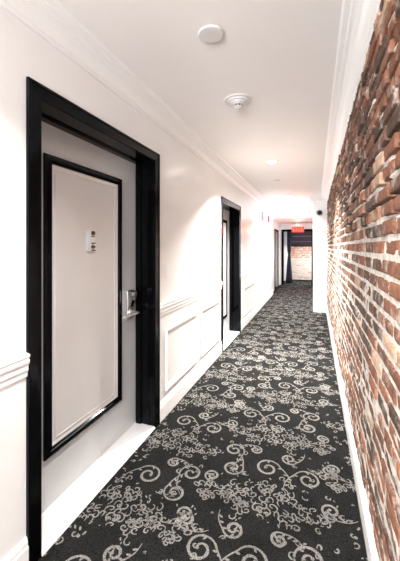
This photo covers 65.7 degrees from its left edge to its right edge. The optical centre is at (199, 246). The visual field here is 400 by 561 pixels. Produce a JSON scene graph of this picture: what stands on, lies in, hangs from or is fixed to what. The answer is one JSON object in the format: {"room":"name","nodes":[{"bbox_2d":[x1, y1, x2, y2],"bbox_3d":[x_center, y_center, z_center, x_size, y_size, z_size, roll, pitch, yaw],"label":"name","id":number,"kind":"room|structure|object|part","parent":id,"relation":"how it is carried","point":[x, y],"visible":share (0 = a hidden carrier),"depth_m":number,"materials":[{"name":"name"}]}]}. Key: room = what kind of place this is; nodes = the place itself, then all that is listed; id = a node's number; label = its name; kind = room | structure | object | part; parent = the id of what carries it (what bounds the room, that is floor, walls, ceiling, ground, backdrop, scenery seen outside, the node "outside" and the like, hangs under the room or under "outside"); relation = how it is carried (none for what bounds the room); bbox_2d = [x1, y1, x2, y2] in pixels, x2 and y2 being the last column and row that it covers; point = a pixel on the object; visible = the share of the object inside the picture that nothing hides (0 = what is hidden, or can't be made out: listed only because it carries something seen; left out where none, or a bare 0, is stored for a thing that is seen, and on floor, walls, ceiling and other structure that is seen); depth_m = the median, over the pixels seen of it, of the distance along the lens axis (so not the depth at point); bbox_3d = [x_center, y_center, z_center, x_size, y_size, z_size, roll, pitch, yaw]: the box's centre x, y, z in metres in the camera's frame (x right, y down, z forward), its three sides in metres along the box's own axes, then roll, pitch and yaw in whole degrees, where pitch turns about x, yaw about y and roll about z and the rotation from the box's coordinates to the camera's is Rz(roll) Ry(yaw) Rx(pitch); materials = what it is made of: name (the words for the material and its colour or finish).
{"room":"hotel corridor","nodes":[
{"label":"hotel corridor","id":0,"kind":"room"},
{"bbox_2d":[0,6,279,560],"bbox_3d":[0.292,0.160,4.584,0.300,2.480,14.800,0,0,20],"label":"wall","id":1,"kind":"structure","parent":0,"point":[191,191],"depth_m":1.85,"materials":[{"name":"paint"}]},
{"bbox_2d":[0,353,29,388],"bbox_3d":[-1.435,0.506,-0.538,0.024,0.103,3.994,0,0,20],"label":"chair rail","id":2,"kind":"object","parent":1,"relation":"attached to","point":[16,368],"visible":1,"depth_m":1.27,"materials":[{"name":"paint"}]},
{"bbox_2d":[2,537,28,560],"bbox_3d":[-1.438,1.325,-0.536,0.016,0.150,3.994,0,0,20],"label":"baseboard","id":3,"kind":"structure","parent":1,"relation":"attached to","point":[20,552],"depth_m":1.30,"materials":[{"name":"paint"}]},
{"bbox_2d":[26,76,159,560],"bbox_3d":[-0.632,0.333,1.937,0.228,2.135,1.204,0,0,20],"label":"door","id":4,"kind":"structure","parent":1,"relation":"in","point":[93,189],"depth_m":1.86,"materials":[{"name":"black paint"}]},
{"bbox_3d":[-0.690,0.313,1.937,0.020,1.608,0.689,0,0,20],"label":"panel moulding","id":5,"kind":"part","parent":4,"relation":"part of","materials":[{"name":"black paint"}]},
{"bbox_3d":[-0.697,0.313,1.939,0.015,1.514,0.595,0,0,20],"label":"panel","id":6,"kind":"part","parent":4,"relation":"part of","materials":[{"name":"paint"}]},
{"bbox_3d":[-0.691,-0.041,1.923,0.014,0.133,0.034,0,0,20],"label":"room number plate","id":7,"kind":"part","parent":4,"relation":"part of","materials":[{"name":"white plastic"}]},
{"bbox_3d":[-0.538,0.436,2.345,0.020,0.218,0.080,0,0,20],"label":"lock plate","id":8,"kind":"part","parent":4,"relation":"part of","materials":[{"name":"silver metal"}]},
{"bbox_3d":[-0.514,0.495,2.273,0.079,0.056,0.174,0,0,20],"label":"lever handle","id":9,"kind":"part","parent":4,"relation":"part of","materials":[{"name":"silver metal"}]},
{"bbox_2d":[127,291,136,308],"bbox_3d":[-0.510,0.396,2.335,0.040,0.138,0.070,0,0,20],"label":"door lock","id":10,"kind":"object","parent":4,"relation":"attached to","point":[131,295],"depth_m":2.31,"materials":[{"name":"silver metal"}]},
{"bbox_2d":[0,0,261,201],"bbox_3d":[-0.408,-1.010,2.071,0.135,0.105,9.600,0,0,20],"label":"crown molding","id":11,"kind":"structure","parent":1,"relation":"attached to","point":[49,19],"depth_m":1.76,"materials":[{"name":"paint"}]},
{"bbox_2d":[166,264,169,278],"bbox_3d":[-0.267,0.205,2.627,0.012,0.120,0.070,0,0,20],"label":"light switch","id":12,"kind":"object","parent":1,"relation":"attached to","point":[167,265],"visible":1,"depth_m":2.61,"materials":[{"name":"white plastic"}]},
{"bbox_2d":[165,312,197,390],"bbox_3d":[-0.153,0.943,2.926,0.018,0.515,0.740,0,0,20],"label":"wall panel","id":13,"kind":"object","parent":1,"relation":"attached to","point":[167,385],"visible":1,"depth_m":2.79,"materials":[{"name":"paint"}]},
{"bbox_2d":[160,342,221,422],"bbox_3d":[-0.020,1.325,3.289,0.016,0.150,1.757,0,0,20],"label":"baseboard","id":14,"kind":"structure","parent":1,"relation":"attached to","point":[170,401],"depth_m":2.99,"materials":[{"name":"paint"}]},
{"bbox_2d":[160,281,222,316],"bbox_3d":[-0.016,0.506,3.287,0.024,0.103,1.757,0,0,20],"label":"chair rail","id":15,"kind":"object","parent":1,"relation":"attached to","point":[171,305],"visible":1,"depth_m":2.99,"materials":[{"name":"paint"}]},
{"bbox_2d":[200,299,220,357],"bbox_3d":[0.138,0.943,3.711,0.018,0.515,0.745,0,0,20],"label":"wall panel","id":16,"kind":"object","parent":1,"relation":"attached to","point":[213,343],"visible":1,"depth_m":3.63,"materials":[{"name":"paint"}]},
{"bbox_2d":[221,196,240,351],"bbox_3d":[0.382,0.362,4.671,0.228,2.075,1.115,0,0,20],"label":"door","id":17,"kind":"structure","parent":1,"relation":"in","point":[230,211],"depth_m":5.09,"materials":[{"name":"black paint"}]},
{"bbox_3d":[0.318,0.347,4.674,0.015,1.446,0.527,0,0,20],"label":"panel","id":18,"kind":"part","parent":17,"relation":"part of","materials":[{"name":"paint"}]},
{"bbox_3d":[0.325,0.347,4.671,0.020,1.540,0.621,0,0,20],"label":"panel moulding","id":19,"kind":"part","parent":17,"relation":"part of","materials":[{"name":"black paint"}]},
{"bbox_2d":[243,281,255,315],"bbox_3d":[0.967,0.955,5.945,0.018,0.490,1.180,0,0,20],"label":"wall panel","id":20,"kind":"object","parent":1,"relation":"attached to","point":[247,286],"visible":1,"depth_m":5.82,"materials":[{"name":"paint"}]},
{"bbox_2d":[241,290,272,330],"bbox_3d":[1.423,1.325,7.178,0.016,0.150,4.310,0,0,20],"label":"baseboard","id":21,"kind":"structure","parent":1,"relation":"attached to","point":[245,321],"depth_m":6.32,"materials":[{"name":"paint"}]},
{"bbox_2d":[241,262,273,279],"bbox_3d":[1.427,0.506,7.177,0.024,0.103,4.310,0,0,20],"label":"chair rail","id":22,"kind":"object","parent":1,"relation":"attached to","point":[254,271],"visible":1,"depth_m":6.36,"materials":[{"name":"paint"}]},
{"bbox_2d":[261,210,263,221],"bbox_3d":[1.472,-0.725,7.299,0.024,0.250,0.230,0,0,20],"label":"wall sign","id":23,"kind":"object","parent":1,"relation":"attached to","point":[262,212],"visible":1,"depth_m":7.22,"materials":[{"name":"white plastic"}]},
{"bbox_2d":[274,229,278,289],"bbox_3d":[2.527,0.407,10.502,0.155,1.985,1.050,0,0,20],"label":"door","id":24,"kind":"structure","parent":1,"relation":"in","point":[275,230],"depth_m":10.85,"materials":[{"name":"black paint"}]},
{"bbox_2d":[58,0,342,210],"bbox_3d":[1.093,-1.120,2.874,3.150,0.120,12.550,0,0,20],"label":"ceiling","id":25,"kind":"structure","parent":0,"point":[281,54],"depth_m":1.85,"materials":[{"name":"paint"}]},
{"bbox_2d":[198,25,223,42],"bbox_3d":[0.054,-1.054,1.536,0.128,0.014,0.128,0,0,20],"label":"disc","id":26,"kind":"object","parent":25,"relation":"attached to","point":[208,33],"visible":1,"depth_m":1.53,"materials":[{"name":"white plastic"}]},
{"bbox_2d":[224,93,251,109],"bbox_3d":[0.274,-1.029,2.234,0.204,0.062,0.204,0,0,20],"label":"smoke detector","id":27,"kind":"object","parent":25,"relation":"attached to","point":[237,101],"visible":1,"depth_m":2.19,"materials":[{"name":"white plastic"}]},
{"bbox_2d":[266,160,277,163],"bbox_3d":[0.894,-1.057,3.849,0.150,0.008,0.150,0,0,20],"label":"recessed light","id":28,"kind":"object","parent":25,"relation":"in","point":[268,161],"visible":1,"depth_m":3.84,"materials":[{"name":"white plastic"}]},
{"bbox_2d":[38,279,367,560],"bbox_3d":[1.913,1.460,5.157,3.200,0.120,17.400,0,0,20],"label":"floor","id":29,"kind":"structure","parent":0,"point":[253,461],"depth_m":1.94,"materials":[{"name":"grey carpet"}]},
{"bbox_2d":[42,422,154,555],"bbox_3d":[-0.631,1.393,1.937,0.219,0.014,1.058,0,0,20],"label":"threshold","id":30,"kind":"object","parent":29,"relation":"on","point":[66,508],"visible":0.65,"depth_m":1.80,"materials":[{"name":"white stone"}]},
{"bbox_2d":[223,331,239,350],"bbox_3d":[0.383,1.393,4.671,0.219,0.014,0.953,0,0,20],"label":"threshold","id":31,"kind":"object","parent":29,"relation":"on","point":[229,336],"visible":0.59,"depth_m":4.75,"materials":[{"name":"white stone"}]},
{"bbox_2d":[313,198,327,306],"bbox_3d":[3.505,0.160,8.790,0.540,2.480,4.680,0,0,20],"label":"wall pier","id":32,"kind":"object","parent":29,"relation":"on","point":[319,222],"visible":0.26,"depth_m":6.64,"materials":[{"name":"paint"}]},
{"bbox_2d":[310,197,320,202],"bbox_3d":[2.462,-1.010,6.638,0.220,0.100,0.080,0,0,20],"label":"crown molding","id":33,"kind":"structure","parent":32,"relation":"attached to","point":[312,199],"depth_m":6.63,"materials":[{"name":"paint"}]},
{"bbox_2d":[313,305,325,312],"bbox_3d":[2.558,1.325,6.636,0.262,0.150,0.016,0,0,20],"label":"baseboard","id":34,"kind":"object","parent":32,"relation":"attached to","point":[316,308],"visible":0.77,"depth_m":6.63,"materials":[{"name":"paint"}]},
{"bbox_2d":[316,209,322,215],"bbox_3d":[2.543,-0.730,6.596,0.144,0.144,0.102,0,0,20],"label":"dome camera","id":35,"kind":"object","parent":32,"relation":"attached to","point":[319,212],"visible":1,"depth_m":6.58,"materials":[{"name":"grey plastic"}]},
{"bbox_2d":[273,210,312,223],"bbox_3d":[3.249,-1.020,10.127,2.150,0.320,2.550,0,0,20],"label":"ceiling","id":36,"kind":"structure","parent":0,"point":[282,217],"depth_m":9.10,"materials":[{"name":"paint"}]},
{"bbox_2d":[292,222,303,231],"bbox_3d":[3.324,-0.680,10.530,0.400,0.360,0.063,0,0,20],"label":"exit sign","id":37,"kind":"object","parent":36,"relation":"hanging from","point":[297,227],"visible":0.99,"depth_m":10.51,"materials":[{"name":"red plastic"}]},
{"bbox_2d":[280,223,312,284],"bbox_3d":[3.901,-0.150,12.099,2.400,3.100,1.800,0,0,20],"label":"wall","id":38,"kind":"structure","parent":0,"point":[306,225],"depth_m":11.48,"materials":[{"name":"paint"}]},
{"bbox_2d":[286,232,292,282],"bbox_3d":[3.381,0.285,11.762,0.260,2.170,0.122,0,0,20],"label":"curtain","id":39,"kind":"object","parent":38,"relation":"hanging from","point":[289,267],"visible":0.95,"depth_m":11.73,"materials":[{"name":"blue fabric"}]},
{"bbox_2d":[281,229,312,285],"bbox_3d":[3.563,0.378,11.333,1.130,2.045,0.170,0,0,20],"label":"door frame","id":40,"kind":"structure","parent":38,"relation":"in","point":[284,230],"depth_m":11.44,"materials":[{"name":"black paint"}]},
{"bbox_2d":[291,231,311,246],"bbox_3d":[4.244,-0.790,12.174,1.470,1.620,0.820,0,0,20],"label":"window blind","id":41,"kind":"object","parent":38,"relation":"attached to","point":[298,239],"visible":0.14,"depth_m":11.91,"materials":[{"name":"grey metal"}]},
{"bbox_2d":[290,246,311,279],"bbox_3d":[4.195,-0.123,12.892,2.100,2.953,0.207,0,0,20],"label":"wall","id":42,"kind":"structure","parent":0,"point":[301,257],"depth_m":12.79,"materials":[{"name":"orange brick"}]},
{"bbox_2d":[327,0,399,560],"bbox_3d":[1.030,0.112,1.815,0.210,2.463,10.120,0,0,20],"label":"wall","id":43,"kind":"structure","parent":0,"point":[363,203],"depth_m":1.34,"materials":[{"name":"red brick"}]},
{"bbox_2d":[321,0,380,200],"bbox_3d":[0.883,-1.010,1.859,0.142,0.105,10.100,0,0,20],"label":"crown molding","id":44,"kind":"structure","parent":43,"relation":"attached to","point":[358,17],"depth_m":1.76,"materials":[{"name":"paint"}]},
{"bbox_2d":[326,307,378,560],"bbox_3d":[0.961,1.330,1.841,0.078,0.140,10.120,0,0,20],"label":"baseboard","id":45,"kind":"structure","parent":43,"relation":"attached to","point":[372,555],"depth_m":1.77,"materials":[{"name":"paint"}]}
]}

